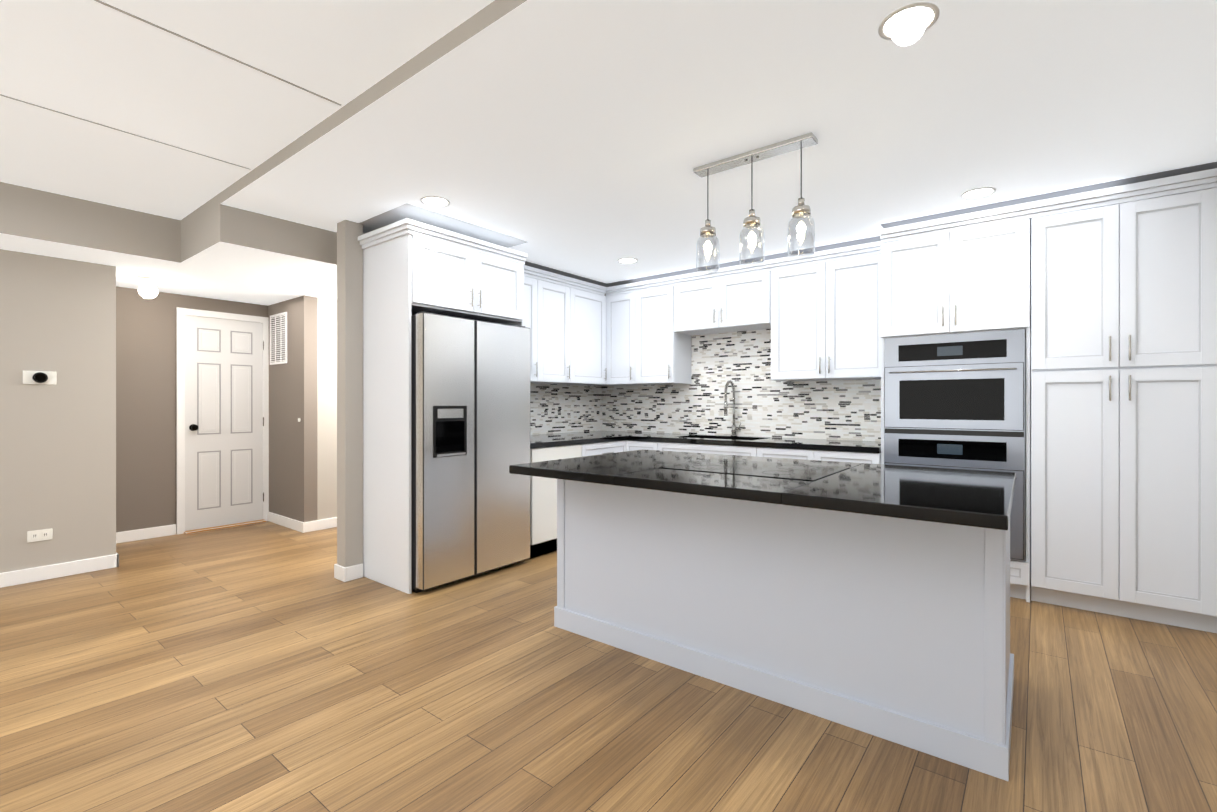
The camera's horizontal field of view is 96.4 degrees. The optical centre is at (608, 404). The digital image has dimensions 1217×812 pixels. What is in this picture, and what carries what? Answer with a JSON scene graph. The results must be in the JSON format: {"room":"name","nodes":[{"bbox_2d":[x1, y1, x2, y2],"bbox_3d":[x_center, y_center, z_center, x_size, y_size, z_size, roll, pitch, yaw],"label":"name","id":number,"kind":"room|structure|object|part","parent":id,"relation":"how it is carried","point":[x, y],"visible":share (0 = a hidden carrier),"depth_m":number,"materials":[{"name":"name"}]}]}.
{"room":"kitchen","nodes":[
{"label":"kitchen","id":0,"kind":"room"},
{"bbox_2d":[0,249,115,572],"bbox_3d":[-5.172,-0.109,2.878,1.020,2.620,3.690,0,0,38],"label":"wall","id":1,"kind":"structure","parent":0,"point":[58,453],"depth_m":3.77,"materials":[{"name":"grey paint"}]},
{"bbox_2d":[27,528,52,542],"bbox_3d":[-3.866,0.892,3.702,0.008,0.075,0.120,0,0,38],"label":"electrical outlet plate","id":2,"kind":"object","parent":1,"relation":"attached to","point":[39,535],"visible":1,"depth_m":3.70,"materials":[{"name":"white plastic"}]},
{"bbox_2d":[23,371,56,384],"bbox_3d":[-3.857,-0.180,3.693,0.033,0.090,0.160,0,0,38],"label":"thermostat","id":3,"kind":"object","parent":1,"relation":"attached to","point":[40,377],"visible":1,"depth_m":3.69,"materials":[{"name":"white plastic"}]},
{"bbox_2d":[116,286,267,531],"bbox_3d":[-3.933,-0.111,5.174,0.120,2.620,1.450,0,0,38],"label":"wall","id":4,"kind":"structure","parent":0,"point":[145,408],"depth_m":4.85,"materials":[{"name":"brown paint"}]},
{"bbox_2d":[116,524,175,543],"bbox_3d":[-4.146,1.152,4.798,0.014,0.095,0.535,0,0,38],"label":"baseboard","id":5,"kind":"structure","parent":4,"relation":"attached to","point":[154,532],"depth_m":4.83,"materials":[{"name":"white paint"}]},
{"bbox_2d":[176,307,268,534],"bbox_3d":[-3.710,0.154,5.291,0.084,2.090,0.770,0,0,38],"label":"entry door","id":6,"kind":"structure","parent":4,"relation":"in","point":[222,422],"depth_m":5.28,"materials":[{"name":"white paint"}]},
{"bbox_2d":[267,511,300,531],"bbox_3d":[-3.181,1.151,5.354,0.840,0.095,0.029,0,0,38],"label":"baseboard","id":7,"kind":"structure","parent":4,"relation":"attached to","point":[281,520],"depth_m":5.33,"materials":[{"name":"white paint"}]},
{"bbox_2d":[116,193,336,305],"bbox_3d":[-2.263,-1.219,5.397,2.225,0.405,3.870,0,0,38],"label":"soffit","id":8,"kind":"structure","parent":0,"point":[229,253],"depth_m":3.92,"materials":[{"name":"grey paint"}]},
{"bbox_2d":[134,276,161,285],"bbox_3d":[-3.725,-0.989,4.404,0.170,0.052,0.170,0,0,38],"label":"light","id":9,"kind":"object","parent":8,"relation":"attached to","point":[148,281],"visible":1,"depth_m":4.36,"materials":[{"name":"white plastic"}]},
{"bbox_2d":[0,0,494,219],"bbox_3d":[-2.069,-1.368,0.674,5.580,0.100,3.835,0,0,38],"label":"ceiling","id":10,"kind":"structure","parent":0,"point":[95,61],"depth_m":2.23,"materials":[{"name":"white paint"}]},
{"bbox_2d":[0,182,180,272],"bbox_3d":[-4.456,-1.217,2.557,0.500,0.405,3.835,0,0,38],"label":"soffit","id":11,"kind":"object","parent":10,"relation":"attached to","point":[39,222],"depth_m":3.56,"materials":[{"name":"grey paint"}]},
{"bbox_2d":[0,0,341,169],"bbox_3d":[-2.360,-1.317,0.904,2.132,0.003,3.815,0,0,38],"label":"ceiling trim","id":12,"kind":"structure","parent":10,"relation":"attached to","point":[168,31],"depth_m":2.22,"materials":[{"name":"grey"}]},
{"bbox_2d":[268,295,316,521],"bbox_3d":[-3.144,-0.111,5.391,0.850,2.620,0.132,0,0,38],"label":"wall","id":13,"kind":"structure","parent":0,"point":[292,446],"depth_m":5.23,"materials":[{"name":"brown paint"}]},
{"bbox_3d":[-3.296,-0.651,5.433,0.400,0.500,0.011,0,0,38],"label":"air vent grille","id":14,"kind":"part","parent":13,"relation":"part of","materials":[{"name":"white metal"}]},
{"bbox_2d":[317,297,336,519],"bbox_3d":[-2.067,-0.112,6.167,0.120,2.620,2.420,0,0,38],"label":"wall","id":15,"kind":"structure","parent":0,"point":[326,408],"depth_m":5.25,"materials":[{"name":"grey paint"}]},
{"bbox_2d":[301,517,336,532],"bbox_3d":[-2.056,1.151,6.074,0.014,0.095,2.554,0,0,38],"label":"baseboard","id":16,"kind":"structure","parent":15,"relation":"attached to","point":[322,524],"depth_m":5.17,"materials":[{"name":"white paint"}]},
{"bbox_2d":[337,220,587,566],"bbox_3d":[-0.987,-0.026,4.958,0.325,2.450,2.980,0,0,38],"label":"wall","id":17,"kind":"structure","parent":0,"point":[349,400],"depth_m":3.73,"materials":[{"name":"grey paint"}]},
{"bbox_2d":[338,563,362,569],"bbox_3d":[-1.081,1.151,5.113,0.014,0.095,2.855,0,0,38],"label":"baseboard","id":18,"kind":"structure","parent":17,"relation":"attached to","point":[339,567],"depth_m":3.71,"materials":[{"name":"white paint"}]},
{"bbox_2d":[524,269,543,383],"bbox_3d":[-0.910,-0.674,4.791,0.339,0.945,0.599,0,0,38],"label":"upper cabinet","id":19,"kind":"object","parent":17,"relation":"attached to","point":[533,282],"depth_m":4.85,"materials":[{"name":"white wood"}]},
{"bbox_2d":[544,277,575,384],"bbox_3d":[-0.633,-0.674,5.143,0.339,0.945,0.562,0,0,38],"label":"upper cabinet","id":20,"kind":"object","parent":17,"relation":"attached to","point":[565,319],"depth_m":5.10,"materials":[{"name":"white wood"}]},
{"bbox_2d":[576,285,606,384],"bbox_3d":[-0.349,-0.674,5.503,0.339,0.945,0.619,0,0,38],"label":"upper cabinet","id":21,"kind":"object","parent":17,"relation":"attached to","point":[591,369],"depth_m":5.46,"materials":[{"name":"white wood"}]},
{"bbox_2d":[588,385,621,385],"bbox_3d":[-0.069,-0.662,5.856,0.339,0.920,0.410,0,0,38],"label":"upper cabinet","id":22,"kind":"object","parent":17,"relation":"attached to","point":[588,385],"depth_m":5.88,"materials":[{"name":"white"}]},
{"bbox_2d":[0,521,1216,811],"bbox_3d":[-1.515,1.231,2.573,7.500,0.060,7.900,0,0,38],"label":"floor","id":23,"kind":"structure","parent":0,"point":[266,667],"depth_m":2.13,"materials":[{"name":"brown wood"}]},
{"bbox_2d":[0,552,118,587],"bbox_3d":[-4.724,1.153,2.611,0.014,0.095,3.584,0,0,38],"label":"baseboard","id":24,"kind":"structure","parent":23,"relation":"on","point":[41,573],"depth_m":3.76,"materials":[{"name":"white paint"}]},
{"bbox_2d":[358,218,527,593],"bbox_3d":[-1.241,0.022,4.017,0.796,2.355,1.022,0,0,38],"label":"tall cabinet","id":25,"kind":"object","parent":23,"relation":"on","point":[411,267],"visible":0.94,"depth_m":3.63,"materials":[{"name":"white wood"}]},
{"bbox_2d":[411,311,529,592],"bbox_3d":[-1.177,0.306,3.994,0.811,1.787,0.916,0,0,38],"label":"refrigerator","id":26,"kind":"object","parent":23,"relation":"on","point":[470,437],"visible":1,"depth_m":3.66,"materials":[{"name":"grey metal"}]},
{"bbox_2d":[580,440,627,456],"bbox_3d":[-0.340,0.770,5.151,0.808,0.858,0.653,0,0,38],"label":"base cabinet","id":27,"kind":"object","parent":23,"relation":"on","point":[590,449],"depth_m":4.88,"materials":[{"name":"white wood"}]},
{"bbox_2d":[530,444,581,557],"bbox_3d":[-0.693,0.771,4.636,0.795,0.856,0.585,0,0,38],"label":"dishwasher","id":28,"kind":"object","parent":27,"relation":"in","point":[543,515],"visible":0.29,"depth_m":4.30,"materials":[{"name":"white plastic"}]},
{"bbox_2d":[628,440,663,450],"bbox_3d":[0.031,0.770,5.621,0.808,0.858,0.676,0,0,38],"label":"base cabinet","id":29,"kind":"object","parent":23,"relation":"on","point":[632,445],"depth_m":5.01,"materials":[{"name":"white wood"}]},
{"bbox_2d":[530,433,626,448],"bbox_3d":[-0.533,0.320,4.896,0.820,0.041,1.230,0,0,38],"label":"countertop","id":30,"kind":"structure","parent":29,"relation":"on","point":[555,439],"depth_m":4.77,"materials":[{"name":"black stone"}]},
{"bbox_2d":[571,431,880,452],"bbox_3d":[0.901,0.320,4.957,2.996,0.041,0.640,0,0,38],"label":"countertop","id":31,"kind":"structure","parent":29,"relation":"on","point":[770,442],"depth_m":4.49,"materials":[{"name":"black stone"}]},
{"bbox_2d":[724,380,740,435],"bbox_3d":[1.144,0.038,5.015,0.109,0.520,0.220,0,0,38],"label":"faucet","id":32,"kind":"object","parent":31,"relation":"on","point":[734,428],"visible":1,"depth_m":5.06,"materials":[{"name":"silver metal"}]},
{"bbox_2d":[554,479,1013,780],"bbox_3d":[0.754,0.774,2.680,1.980,0.853,0.867,0,0,38],"label":"kitchen island","id":33,"kind":"object","parent":23,"relation":"on","point":[894,630],"visible":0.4,"depth_m":2.12,"materials":[{"name":"grey wood"}]},
{"bbox_2d":[509,449,1015,529],"bbox_3d":[0.663,0.326,2.581,2.015,0.041,1.189,0,0,38],"label":"island countertop","id":34,"kind":"structure","parent":33,"relation":"on","point":[977,498],"depth_m":2.10,"materials":[{"name":"black stone"}]},
{"bbox_2d":[659,458,849,481],"bbox_3d":[0.699,0.324,2.609,0.727,0.043,0.557,0,0,38],"label":"glass cooktop","id":35,"kind":"object","parent":34,"relation":"in","point":[806,472],"visible":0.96,"depth_m":2.56,"materials":[{"name":"black glass"}]},
{"bbox_2d":[881,219,1030,602],"bbox_3d":[2.397,0.040,3.763,0.824,2.320,0.662,0,0,38],"label":"tall cabinet","id":36,"kind":"object","parent":23,"relation":"on","point":[977,279],"visible":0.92,"depth_m":3.48,"materials":[{"name":"white wood"}]},
{"bbox_2d":[884,329,1024,560],"bbox_3d":[2.382,0.247,3.744,0.776,1.405,0.653,0,0,38],"label":"wall oven","id":37,"kind":"object","parent":36,"relation":"in","point":[954,401],"visible":0.77,"depth_m":3.48,"materials":[{"name":"grey metal"}]},
{"bbox_2d":[880,168,1216,242],"bbox_3d":[2.707,-1.165,3.524,1.604,0.089,0.650,0,0,38],"label":"crown molding","id":38,"kind":"structure","parent":36,"relation":"on","point":[1179,184],"depth_m":3.18,"materials":[{"name":"white wood"}]},
{"bbox_2d":[1031,188,1216,632],"bbox_3d":[3.028,0.040,3.264,0.777,2.320,0.662,0,0,38],"label":"pantry cabinet","id":39,"kind":"object","parent":23,"relation":"on","point":[1123,409],"visible":1,"depth_m":3.01,"materials":[{"name":"white wood"}]},
{"bbox_2d":[220,0,1216,283],"bbox_3d":[0.559,-1.335,3.339,4.755,0.170,3.605,0,0,38],"label":"ceiling","id":40,"kind":"structure","parent":0,"point":[582,138],"depth_m":2.40,"materials":[{"name":"white paint"}]},
{"bbox_2d":[420,196,449,206],"bbox_3d":[-1.066,-1.247,3.351,0.176,0.004,0.176,0,0,38],"label":"recessed light","id":41,"kind":"object","parent":40,"relation":"in","point":[435,201],"visible":1,"depth_m":3.35,"materials":[{"name":"white paint"}]},
{"bbox_2d":[617,258,637,263],"bbox_3d":[0.166,-1.248,4.735,0.176,0.004,0.176,0,0,38],"label":"recessed light","id":42,"kind":"object","parent":40,"relation":"in","point":[627,260],"visible":1,"depth_m":4.72,"materials":[{"name":"white paint"}]},
{"bbox_2d":[693,132,817,273],"bbox_3d":[0.717,-0.975,2.721,0.620,0.548,0.124,0,0,38],"label":"pendant light","id":43,"kind":"object","parent":40,"relation":"hanging from","point":[801,210],"visible":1,"depth_m":2.69,"materials":[{"name":"clear glass"}]},
{"bbox_2d":[359,162,1216,286],"bbox_3d":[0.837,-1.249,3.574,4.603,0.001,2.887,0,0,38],"label":"crown molding","id":44,"kind":"structure","parent":40,"relation":"attached to","point":[413,212],"depth_m":3.72,"materials":[{"name":"grey wood"}]},
{"bbox_2d":[878,2,939,40],"bbox_3d":[0.978,-1.246,1.776,0.176,0.004,0.176,0,0,38],"label":"recessed light","id":45,"kind":"object","parent":40,"relation":"in","point":[912,20],"visible":1,"depth_m":1.77,"materials":[{"name":"white paint"}]},
{"bbox_2d":[961,187,995,198],"bbox_3d":[2.186,-1.247,3.218,0.176,0.004,0.176,0,0,38],"label":"recessed light","id":46,"kind":"object","parent":40,"relation":"in","point":[976,193],"visible":1,"depth_m":3.22,"materials":[{"name":"white paint"}]},
{"bbox_3d":[1.125,-0.111,5.266,6.250,2.620,0.120,0,0,38],"label":"wall","id":47,"kind":"structure","parent":0,"visible":0},
{"bbox_2d":[530,383,601,434],"bbox_3d":[-0.662,-0.202,5.389,0.008,0.999,1.830,0,0,38],"label":"tile backsplash","id":48,"kind":"structure","parent":47,"relation":"attached to","point":[554,408],"depth_m":5.64,"materials":[{"name":"tile"}]},
{"bbox_2d":[602,329,880,441],"bbox_3d":[1.097,-0.202,5.205,2.999,0.999,0.008,0,0,38],"label":"tile backsplash","id":49,"kind":"structure","parent":47,"relation":"attached to","point":[766,405],"depth_m":5.07,"materials":[{"name":"tile"}]},
{"bbox_2d":[605,241,880,385],"bbox_3d":[1.107,-0.704,4.952,2.666,1.005,0.372,0,0,38],"label":"upper cabinet","id":50,"kind":"object","parent":47,"relation":"attached to","point":[818,313],"visible":0.98,"depth_m":4.55,"materials":[{"name":"white wood"}]}
]}

